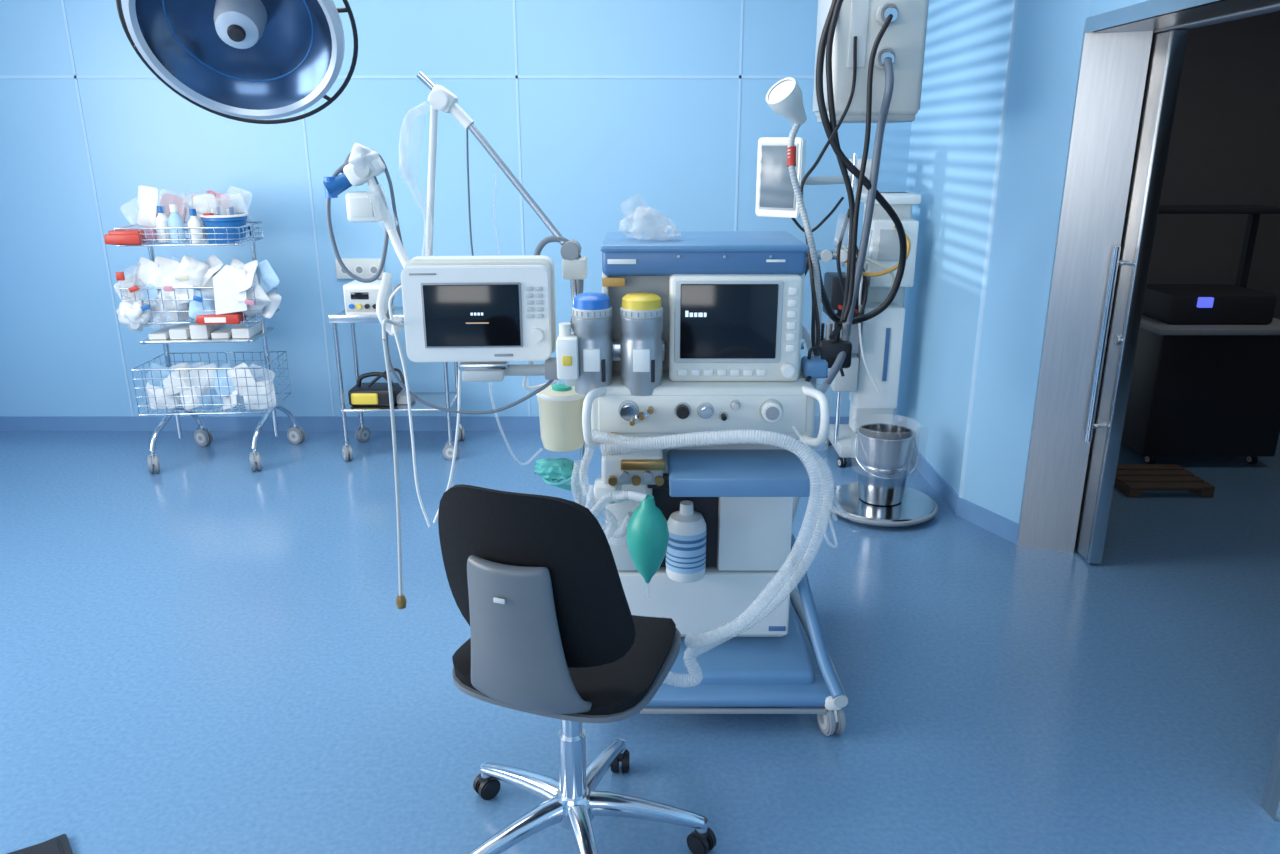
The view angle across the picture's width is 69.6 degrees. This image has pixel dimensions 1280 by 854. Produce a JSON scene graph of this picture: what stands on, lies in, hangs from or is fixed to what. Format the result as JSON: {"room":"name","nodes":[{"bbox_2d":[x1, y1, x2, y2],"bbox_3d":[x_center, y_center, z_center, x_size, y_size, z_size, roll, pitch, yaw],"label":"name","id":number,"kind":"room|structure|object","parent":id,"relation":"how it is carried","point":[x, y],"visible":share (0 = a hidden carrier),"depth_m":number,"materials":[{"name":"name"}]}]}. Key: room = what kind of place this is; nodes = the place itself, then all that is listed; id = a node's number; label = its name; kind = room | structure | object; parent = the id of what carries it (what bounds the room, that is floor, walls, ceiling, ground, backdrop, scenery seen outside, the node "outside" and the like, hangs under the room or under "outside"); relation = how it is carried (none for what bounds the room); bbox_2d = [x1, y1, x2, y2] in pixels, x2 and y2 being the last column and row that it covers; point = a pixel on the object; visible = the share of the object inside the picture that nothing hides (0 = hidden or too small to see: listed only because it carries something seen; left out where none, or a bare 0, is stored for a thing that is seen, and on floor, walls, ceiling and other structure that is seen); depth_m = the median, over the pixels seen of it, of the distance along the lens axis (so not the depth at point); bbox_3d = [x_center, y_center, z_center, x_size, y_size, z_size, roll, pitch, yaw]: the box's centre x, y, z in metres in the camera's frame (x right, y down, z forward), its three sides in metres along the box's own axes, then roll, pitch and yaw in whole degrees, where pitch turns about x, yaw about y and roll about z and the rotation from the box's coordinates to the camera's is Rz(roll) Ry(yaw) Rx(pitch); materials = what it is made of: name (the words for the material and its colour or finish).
{"room":"operating room","nodes":[
{"label":"operating room","id":0,"kind":"room"},
{"bbox_2d":[0,0,911,415],"bbox_3d":[-1.310,-1.388,4.988,5.480,2.900,0.150,0,17,0],"label":"wall","id":1,"kind":"structure","parent":0,"point":[599,156],"depth_m":4.90,"materials":[{"name":"blue paint"}]},
{"bbox_2d":[61,0,133,415],"bbox_3d":[-2.930,-1.406,4.902,0.012,2.815,0.004,0,17,0],"label":"trim","id":2,"kind":"structure","parent":1,"relation":"attached to","point":[62,1],"depth_m":4.96,"materials":[{"name":"blue metal"}]},
{"bbox_2d":[301,110,334,415],"bbox_3d":[-1.770,-1.406,4.902,0.012,2.815,0.004,0,17,0],"label":"trim","id":3,"kind":"structure","parent":1,"relation":"attached to","point":[302,112],"depth_m":5.05,"materials":[{"name":"blue metal"}]},
{"bbox_2d":[335,258,383,278],"bbox_3d":[-1.540,-0.871,5.059,0.260,0.110,0.020,0,17,0],"label":"plate","id":4,"kind":"object","parent":1,"relation":"attached to","point":[351,263],"visible":0.56,"depth_m":5.04,"materials":[{"name":"white plastic"}]},
{"bbox_2d":[354,265,364,274],"bbox_3d":[-1.540,-0.863,5.050,0.056,0.056,0.007,0,17,0],"label":"socket","id":5,"kind":"object","parent":1,"relation":"attached to","point":[356,266],"visible":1,"depth_m":5.05,"materials":[{"name":"white plastic"}]},
{"bbox_2d":[356,267,362,272],"bbox_3d":[-1.540,-0.862,5.046,0.036,0.036,0.003,0,17,0],"label":"socket hole","id":6,"kind":"object","parent":5,"relation":"attached to","point":[358,269],"depth_m":5.05,"materials":[{"name":"grey plastic"}]},
{"bbox_2d":[369,265,378,274],"bbox_3d":[-1.460,-0.863,5.050,0.056,0.056,0.007,0,17,0],"label":"socket","id":7,"kind":"object","parent":1,"relation":"attached to","point":[371,265],"visible":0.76,"depth_m":5.04,"materials":[{"name":"white plastic"}]},
{"bbox_2d":[371,267,376,272],"bbox_3d":[-1.460,-0.862,5.046,0.036,0.036,0.003,0,17,0],"label":"socket hole","id":8,"kind":"object","parent":7,"relation":"attached to","point":[373,269],"depth_m":5.04,"materials":[{"name":"grey plastic"}]},
{"bbox_2d":[0,75,813,78],"bbox_3d":[-1.235,-1.817,4.774,5.330,0.015,0.004,0,17,0],"label":"trim","id":9,"kind":"structure","parent":1,"relation":"attached to","point":[1,76],"depth_m":4.77,"materials":[{"name":"metal"}]},
{"bbox_2d":[0,416,848,430],"bbox_3d":[-1.235,-0.020,5.327,5.330,0.085,0.012,0,17,0],"label":"baseboard","id":10,"kind":"structure","parent":1,"relation":"attached to","point":[7,423],"depth_m":5.32,"materials":[{"name":"blue plastic"}]},
{"bbox_2d":[513,0,529,415],"bbox_3d":[-0.640,-1.406,4.902,0.012,2.815,0.004,0,17,0],"label":"trim","id":11,"kind":"structure","parent":1,"relation":"attached to","point":[514,12],"depth_m":4.86,"materials":[{"name":"blue metal"}]},
{"bbox_2d":[734,0,743,230],"bbox_3d":[0.520,-1.406,4.902,0.012,2.815,0.004,0,17,0],"label":"trim","id":12,"kind":"structure","parent":1,"relation":"attached to","point":[742,1],"depth_m":4.82,"materials":[{"name":"blue metal"}]},
{"bbox_2d":[0,431,1279,853],"bbox_3d":[0.375,0.918,2.614,8.850,0.100,9.550,0,17,0],"label":"floor","id":13,"kind":"structure","parent":0,"point":[208,652],"depth_m":2.86,"materials":[{"name":"blue laminate"}]},
{"bbox_2d":[7,834,72,853],"bbox_3d":[-1.594,1.048,1.968,0.655,0.034,0.120,-14,22,-38],"label":"switch","id":14,"kind":"object","parent":13,"relation":"on","point":[60,844],"visible":1,"depth_m":2.15,"materials":[{"name":"black plastic"}]},
{"bbox_2d":[104,185,305,473],"bbox_3d":[-2.176,-0.505,4.674,0.812,1.399,0.528,-1,17,-4],"label":"cart","id":15,"kind":"object","parent":13,"relation":"on","point":[238,291],"visible":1,"depth_m":4.51,"materials":[{"name":"silver metal"}]},
{"bbox_2d":[145,213,157,240],"bbox_3d":[-2.401,-1.020,4.526,0.070,0.200,0.070,-1,17,-4],"label":"bottle","id":16,"kind":"object","parent":15,"relation":"on","point":[150,218],"depth_m":4.49,"materials":[{"name":"white plastic"}]},
{"bbox_2d":[147,289,167,322],"bbox_3d":[-2.374,-0.634,4.601,0.004,0.172,0.354,-1,17,-4],"label":"plastic bag","id":17,"kind":"object","parent":15,"relation":"on","point":[151,293],"depth_m":4.45,"materials":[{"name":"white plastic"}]},
{"bbox_2d":[155,213,170,241],"bbox_3d":[-2.316,-0.982,4.471,0.070,0.160,0.070,-1,17,-4],"label":"bottle","id":18,"kind":"object","parent":15,"relation":"on","point":[160,220],"depth_m":4.45,"materials":[{"name":"white plastic"}]},
{"bbox_2d":[160,289,172,322],"bbox_3d":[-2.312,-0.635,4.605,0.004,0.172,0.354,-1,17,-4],"label":"basket","id":19,"kind":"object","parent":15,"relation":"on","point":[160,289],"depth_m":4.44,"materials":[{"name":"plastic"}]},
{"bbox_2d":[167,212,185,242],"bbox_3d":[-2.233,-0.974,4.427,0.068,0.170,0.068,-1,17,-4],"label":"bottle","id":20,"kind":"object","parent":15,"relation":"on","point":[174,220],"depth_m":4.41,"materials":[{"name":"plastic"}]},
{"bbox_2d":[174,289,187,321],"bbox_3d":[-2.250,-0.636,4.609,0.004,0.172,0.354,-1,17,-4],"label":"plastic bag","id":21,"kind":"object","parent":15,"relation":"on","point":[179,305],"depth_m":4.46,"materials":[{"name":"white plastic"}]},
{"bbox_2d":[126,290,261,321],"bbox_3d":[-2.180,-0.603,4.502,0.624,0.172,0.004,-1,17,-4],"label":"basket","id":22,"kind":"object","parent":15,"relation":"on","point":[143,295],"depth_m":4.50,"materials":[{"name":"silver metal"}]},
{"bbox_2d":[187,216,202,243],"bbox_3d":[-2.137,-0.960,4.417,0.060,0.150,0.060,-1,17,-4],"label":"bottle","id":23,"kind":"object","parent":15,"relation":"on","point":[193,221],"depth_m":4.40,"materials":[{"name":"white plastic"}]},
{"bbox_2d":[140,327,273,343],"bbox_3d":[-2.189,-0.466,4.676,0.540,0.013,0.330,-1,17,-4],"label":"shelf","id":24,"kind":"object","parent":15,"relation":"attached to","point":[262,332],"depth_m":4.54,"materials":[{"name":"metal"}]},
{"bbox_2d":[253,286,279,320],"bbox_3d":[-1.879,-0.644,4.634,0.004,0.172,0.354,-1,17,-4],"label":"plastic bag","id":25,"kind":"object","parent":15,"relation":"on","point":[258,307],"depth_m":4.49,"materials":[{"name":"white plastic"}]},
{"bbox_2d":[329,307,464,460],"bbox_3d":[-1.267,-0.244,4.887,0.620,0.775,0.407,-1,17,-2],"label":"table","id":26,"kind":"object","parent":13,"relation":"on","point":[446,399],"visible":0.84,"depth_m":4.80,"materials":[{"name":"metal"}]},
{"bbox_2d":[343,280,393,314],"bbox_3d":[-1.400,-0.667,4.744,0.200,0.155,0.222,0,17,0],"label":"medical device","id":27,"kind":"object","parent":26,"relation":"on","point":[360,298],"visible":0.8,"depth_m":4.65,"materials":[{"name":"white plastic"}]},
{"bbox_2d":[337,307,403,314],"bbox_3d":[-1.270,-0.586,4.780,0.580,0.020,0.360,-1,17,-2],"label":"shelf","id":28,"kind":"object","parent":26,"relation":"attached to","point":[397,310],"depth_m":4.79,"materials":[{"name":"metal"}]},
{"bbox_2d":[348,368,414,405],"bbox_3d":[-1.360,-0.220,4.845,0.320,0.190,0.195,0,17,0],"label":"pump","id":29,"kind":"object","parent":26,"relation":"on","point":[372,393],"visible":0.86,"depth_m":4.79,"materials":[{"name":"black plastic"}]},
{"bbox_2d":[341,392,457,411],"bbox_3d":[-1.270,-0.135,4.920,0.560,0.015,0.340,-1,17,-2],"label":"shelf","id":30,"kind":"object","parent":26,"relation":"attached to","point":[435,398],"depth_m":4.81,"materials":[{"name":"metal"}]},
{"bbox_2d":[438,484,715,853],"bbox_3d":[-0.150,0.517,2.050,0.634,1.000,0.630,6,18,19],"label":"swivel chair","id":31,"kind":"object","parent":13,"relation":"on","point":[535,581],"visible":1,"depth_m":1.77,"materials":[{"name":"black fabric"}]},
{"bbox_2d":[479,775,491,783],"bbox_3d":[-0.391,0.896,2.345,0.032,0.028,0.036,6,18,19],"label":"caster","id":32,"kind":"object","parent":31,"relation":"attached to","point":[483,779],"depth_m":2.33,"materials":[{"name":"black plastic"}]},
{"bbox_2d":[452,615,675,714],"bbox_3d":[-0.152,0.488,2.035,0.438,0.048,0.410,6,18,19],"label":"seat cushion","id":33,"kind":"object","parent":31,"relation":"on","point":[625,685],"depth_m":1.91,"materials":[{"name":"black fabric"}]},
{"bbox_2d":[617,749,626,761],"bbox_3d":[-0.052,0.868,2.438,0.032,0.028,0.036,6,18,19],"label":"caster","id":34,"kind":"object","parent":31,"relation":"attached to","point":[622,757],"depth_m":2.42,"materials":[{"name":"black plastic"}]},
{"bbox_2d":[694,828,708,839],"bbox_3d":[0.145,0.954,2.159,0.032,0.028,0.036,6,18,19],"label":"caster","id":35,"kind":"object","parent":31,"relation":"attached to","point":[699,833],"depth_m":2.14,"materials":[{"name":"black plastic"}]},
{"bbox_2d":[533,231,847,735],"bbox_3d":[0.069,0.088,2.646,1.020,1.465,1.098,0,17,0],"label":"machine","id":36,"kind":"object","parent":13,"relation":"on","point":[696,392],"visible":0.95,"depth_m":2.45,"materials":[{"name":"grey plastic"}]},
{"bbox_2d":[382,255,558,608],"bbox_3d":[-0.434,0.002,2.600,0.588,0.942,0.287,-6,18,-19],"label":"patient monitor","id":37,"kind":"object","parent":36,"relation":"attached to","point":[483,314],"visible":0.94,"depth_m":2.43,"materials":[{"name":"white plastic"}]},
{"bbox_2d":[323,143,409,335],"bbox_3d":[-0.685,-0.511,2.516,0.369,0.510,0.145,7,19,22],"label":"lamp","id":38,"kind":"object","parent":37,"relation":"attached to","point":[362,165],"visible":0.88,"depth_m":2.50,"materials":[{"name":"white plastic"}]},
{"bbox_2d":[416,71,587,327],"bbox_3d":[-0.370,-0.641,2.676,0.640,0.744,0.132,3,17,9],"label":"support","id":39,"kind":"object","parent":36,"relation":"attached to","point":[574,265],"visible":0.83,"depth_m":2.65,"materials":[{"name":"metal"}]},
{"bbox_2d":[536,383,585,451],"bbox_3d":[-0.235,-0.036,2.795,0.158,0.195,0.158,0,17,0],"label":"jar","id":40,"kind":"object","parent":36,"relation":"on","point":[560,407],"depth_m":2.74,"materials":[{"name":"white plastic"}]},
{"bbox_2d":[666,500,705,582],"bbox_3d":[0.130,0.316,2.595,0.112,0.220,0.112,0,17,0],"label":"bottle","id":41,"kind":"object","parent":36,"relation":"on","point":[686,519],"depth_m":2.56,"materials":[{"name":"white plastic"}]},
{"bbox_2d":[667,449,815,496],"bbox_3d":[0.260,0.107,2.481,0.370,0.052,0.324,0,17,0],"label":"tray","id":42,"kind":"object","parent":36,"relation":"on","point":[691,472],"depth_m":2.37,"materials":[{"name":"blue plastic"}]},
{"bbox_2d":[766,77,821,388],"bbox_3d":[0.480,-0.576,2.768,0.143,0.902,0.282,-7,19,-21],"label":"lamp","id":43,"kind":"object","parent":36,"relation":"attached to","point":[785,97],"visible":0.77,"depth_m":2.77,"materials":[{"name":"white plastic"}]},
{"bbox_2d":[806,153,920,466],"bbox_3d":[1.041,-0.574,4.641,0.681,1.550,0.510,0,17,0],"label":"equipment rack","id":44,"kind":"object","parent":13,"relation":"on","point":[871,381],"visible":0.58,"depth_m":4.56,"materials":[{"name":"white plastic"}]},
{"bbox_2d":[756,137,871,231],"bbox_3d":[0.901,-1.179,4.477,0.710,0.437,0.245,-11,21,-33],"label":"monitor","id":45,"kind":"object","parent":44,"relation":"attached to","point":[775,194],"visible":0.8,"depth_m":4.31,"materials":[{"name":"white plastic"}]},
{"bbox_2d":[823,423,937,526],"bbox_3d":[1.090,0.179,4.128,0.506,0.415,0.506,0,17,0],"label":"bucket","id":46,"kind":"object","parent":13,"relation":"on","point":[880,496],"visible":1,"depth_m":4.06,"materials":[{"name":"metal"}]},
{"bbox_2d":[1114,464,1214,496],"bbox_3d":[2.500,0.259,4.477,0.400,0.055,0.320,0,17,0],"label":"wooden pallet","id":47,"kind":"object","parent":13,"relation":"on","point":[1130,479],"visible":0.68,"depth_m":4.41,"materials":[{"name":"brown wood"}]},
{"bbox_2d":[1121,205,1279,463],"bbox_3d":[2.910,-0.480,4.793,0.760,1.280,0.620,0,17,0],"label":"cart","id":48,"kind":"object","parent":13,"relation":"on","point":[1205,380],"visible":0.76,"depth_m":4.62,"materials":[{"name":"black plastic"}]},
{"bbox_2d":[1158,205,1279,213],"bbox_3d":[2.910,-1.134,4.794,0.760,0.030,0.230,0,17,0],"label":"shelf","id":49,"kind":"object","parent":48,"relation":"attached to","point":[1163,209],"depth_m":4.69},
{"bbox_2d":[894,0,1090,523],"bbox_3d":[1.593,-1.145,4.204,0.325,2.900,1.790,0,17,0],"label":"wall","id":50,"kind":"structure","parent":0,"point":[955,128],"depth_m":3.88,"materials":[{"name":"blue paint"}]},
{"bbox_2d":[910,445,1018,543],"bbox_3d":[1.440,0.217,4.563,0.132,0.085,1.583,-2,17,-5],"label":"baseboard","id":51,"kind":"structure","parent":50,"relation":"attached to","point":[999,525],"depth_m":4.07,"materials":[{"name":"blue plastic"}]},
{"bbox_2d":[959,0,1017,497],"bbox_3d":[1.433,-1.030,3.689,0.012,2.815,0.031,-10,20,-29],"label":"trim","id":52,"kind":"structure","parent":50,"relation":"attached to","point":[1015,2],"depth_m":3.77,"materials":[{"name":"blue metal"}]},
{"bbox_2d":[1017,26,1152,552],"bbox_3d":[1.669,-0.456,3.500,0.217,2.000,0.033,6,18,20],"label":"trim","id":53,"kind":"structure","parent":50,"relation":"attached to","point":[1113,66],"depth_m":3.45,"materials":[{"name":"metal"}]},
{"bbox_2d":[1089,0,1148,16],"bbox_3d":[1.667,-1.614,2.337,0.175,0.900,1.620,0,17,0],"label":"wall","id":54,"kind":"structure","parent":0,"point":[1097,7],"depth_m":3.11,"materials":[{"name":"blue paint"}]},
{"bbox_2d":[1084,0,1224,32],"bbox_3d":[1.571,-1.171,2.464,0.018,0.050,1.600,0,17,0],"label":"trim","id":55,"kind":"structure","parent":54,"relation":"attached to","point":[1151,8],"depth_m":2.88,"materials":[{"name":"paint"}]},
{"bbox_2d":[1096,0,1279,31],"bbox_3d":[1.665,-1.158,2.447,0.200,0.035,1.560,0,17,0],"label":"trim","id":56,"kind":"structure","parent":54,"relation":"attached to","point":[1221,8],"depth_m":2.76,"materials":[{"name":"metal"}]},
{"bbox_2d":[1153,4,1279,34],"bbox_3d":[1.805,-1.332,3.016,0.070,0.040,2.650,0,17,0],"label":"track","id":57,"kind":"object","parent":54,"relation":"attached to","point":[1273,8],"visible":0.1,"depth_m":2.83,"materials":[{"name":"grey metal"}]},
{"bbox_2d":[1074,30,1187,562],"bbox_3d":[1.795,-0.566,3.910,0.050,1.943,1.195,0,17,0],"label":"leaf","id":58,"kind":"object","parent":57,"relation":"hanging from","point":[1159,44],"depth_m":3.34,"materials":[{"name":"metal"}]},
{"bbox_2d":[1093,424,1103,427],"bbox_3d":[1.750,-0.004,3.527,0.051,0.018,0.018,0,17,0],"label":"post","id":59,"kind":"object","parent":58,"relation":"attached to","point":[1095,425],"visible":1,"depth_m":3.52,"materials":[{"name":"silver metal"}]},
{"bbox_2d":[1084,246,1120,441],"bbox_3d":[1.725,-0.300,3.435,0.026,0.740,0.026,0,17,0],"label":"handle","id":60,"kind":"object","parent":58,"relation":"attached to","point":[1116,249],"visible":1,"depth_m":3.42,"materials":[{"name":"silver metal"}]},
{"bbox_2d":[1112,334,1121,344],"bbox_3d":[1.768,-0.323,3.407,0.017,0.040,0.040,0,17,0],"label":"lock","id":61,"kind":"object","parent":58,"relation":"attached to","point":[1116,340],"visible":1,"depth_m":3.40,"materials":[{"name":"metal"}]},
{"bbox_2d":[1118,260,1129,264],"bbox_3d":[1.750,-0.596,3.343,0.051,0.018,0.018,0,17,0],"label":"post","id":62,"kind":"object","parent":58,"relation":"attached to","point":[1121,262],"visible":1,"depth_m":3.33,"materials":[{"name":"silver metal"}]},
{"bbox_2d":[1147,11,1279,318],"bbox_3d":[3.277,-1.765,6.205,3.045,2.900,0.100,0,17,0],"label":"wall","id":63,"kind":"structure","parent":0,"point":[1224,147],"depth_m":6.14,"materials":[{"name":"black paint"}]},
{"bbox_3d":[0.375,-1.948,1.726,8.850,0.100,9.550,0,17,0],"label":"ceiling","id":64,"kind":"structure","parent":0,"visible":0},
{"bbox_2d":[116,0,357,123],"bbox_3d":[-1.489,-1.643,3.010,0.617,1.244,1.394,-14,22,-37],"label":"light","id":65,"kind":"object","parent":64,"relation":"hanging from","point":[249,61],"visible":1,"depth_m":2.87,"materials":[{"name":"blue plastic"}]},
{"bbox_2d":[800,0,928,393],"bbox_3d":[0.740,-1.148,2.970,0.391,2.164,1.319,3,18,11],"label":"pendant","id":66,"kind":"object","parent":64,"relation":"hanging from","point":[869,55],"visible":0.91,"depth_m":3.24,"materials":[{"name":"white plastic"}]},
{"bbox_2d":[874,46,895,68],"bbox_3d":[0.850,-1.286,3.206,0.072,0.072,0.054,0,17,0],"label":"outlet","id":67,"kind":"object","parent":66,"relation":"attached to","point":[878,64],"depth_m":3.19,"materials":[{"name":"grey plastic"}]},
{"bbox_2d":[875,2,898,25],"bbox_3d":[0.850,-1.420,3.164,0.072,0.072,0.054,0,17,0],"label":"outlet","id":68,"kind":"object","parent":66,"relation":"attached to","point":[880,7],"depth_m":3.15,"materials":[{"name":"grey plastic"}]},
{"bbox_3d":[1.667,0.239,-0.266,0.175,2.900,4.450,0,17,0],"label":"wall","id":69,"kind":"structure","parent":0,"visible":0},
{"bbox_2d":[1262,732,1279,820],"bbox_3d":[1.665,0.026,2.002,0.200,1.965,0.050,0,17,0],"label":"trim","id":70,"kind":"structure","parent":69,"relation":"attached to","point":[1271,800],"depth_m":2.27,"materials":[{"name":"metal"}]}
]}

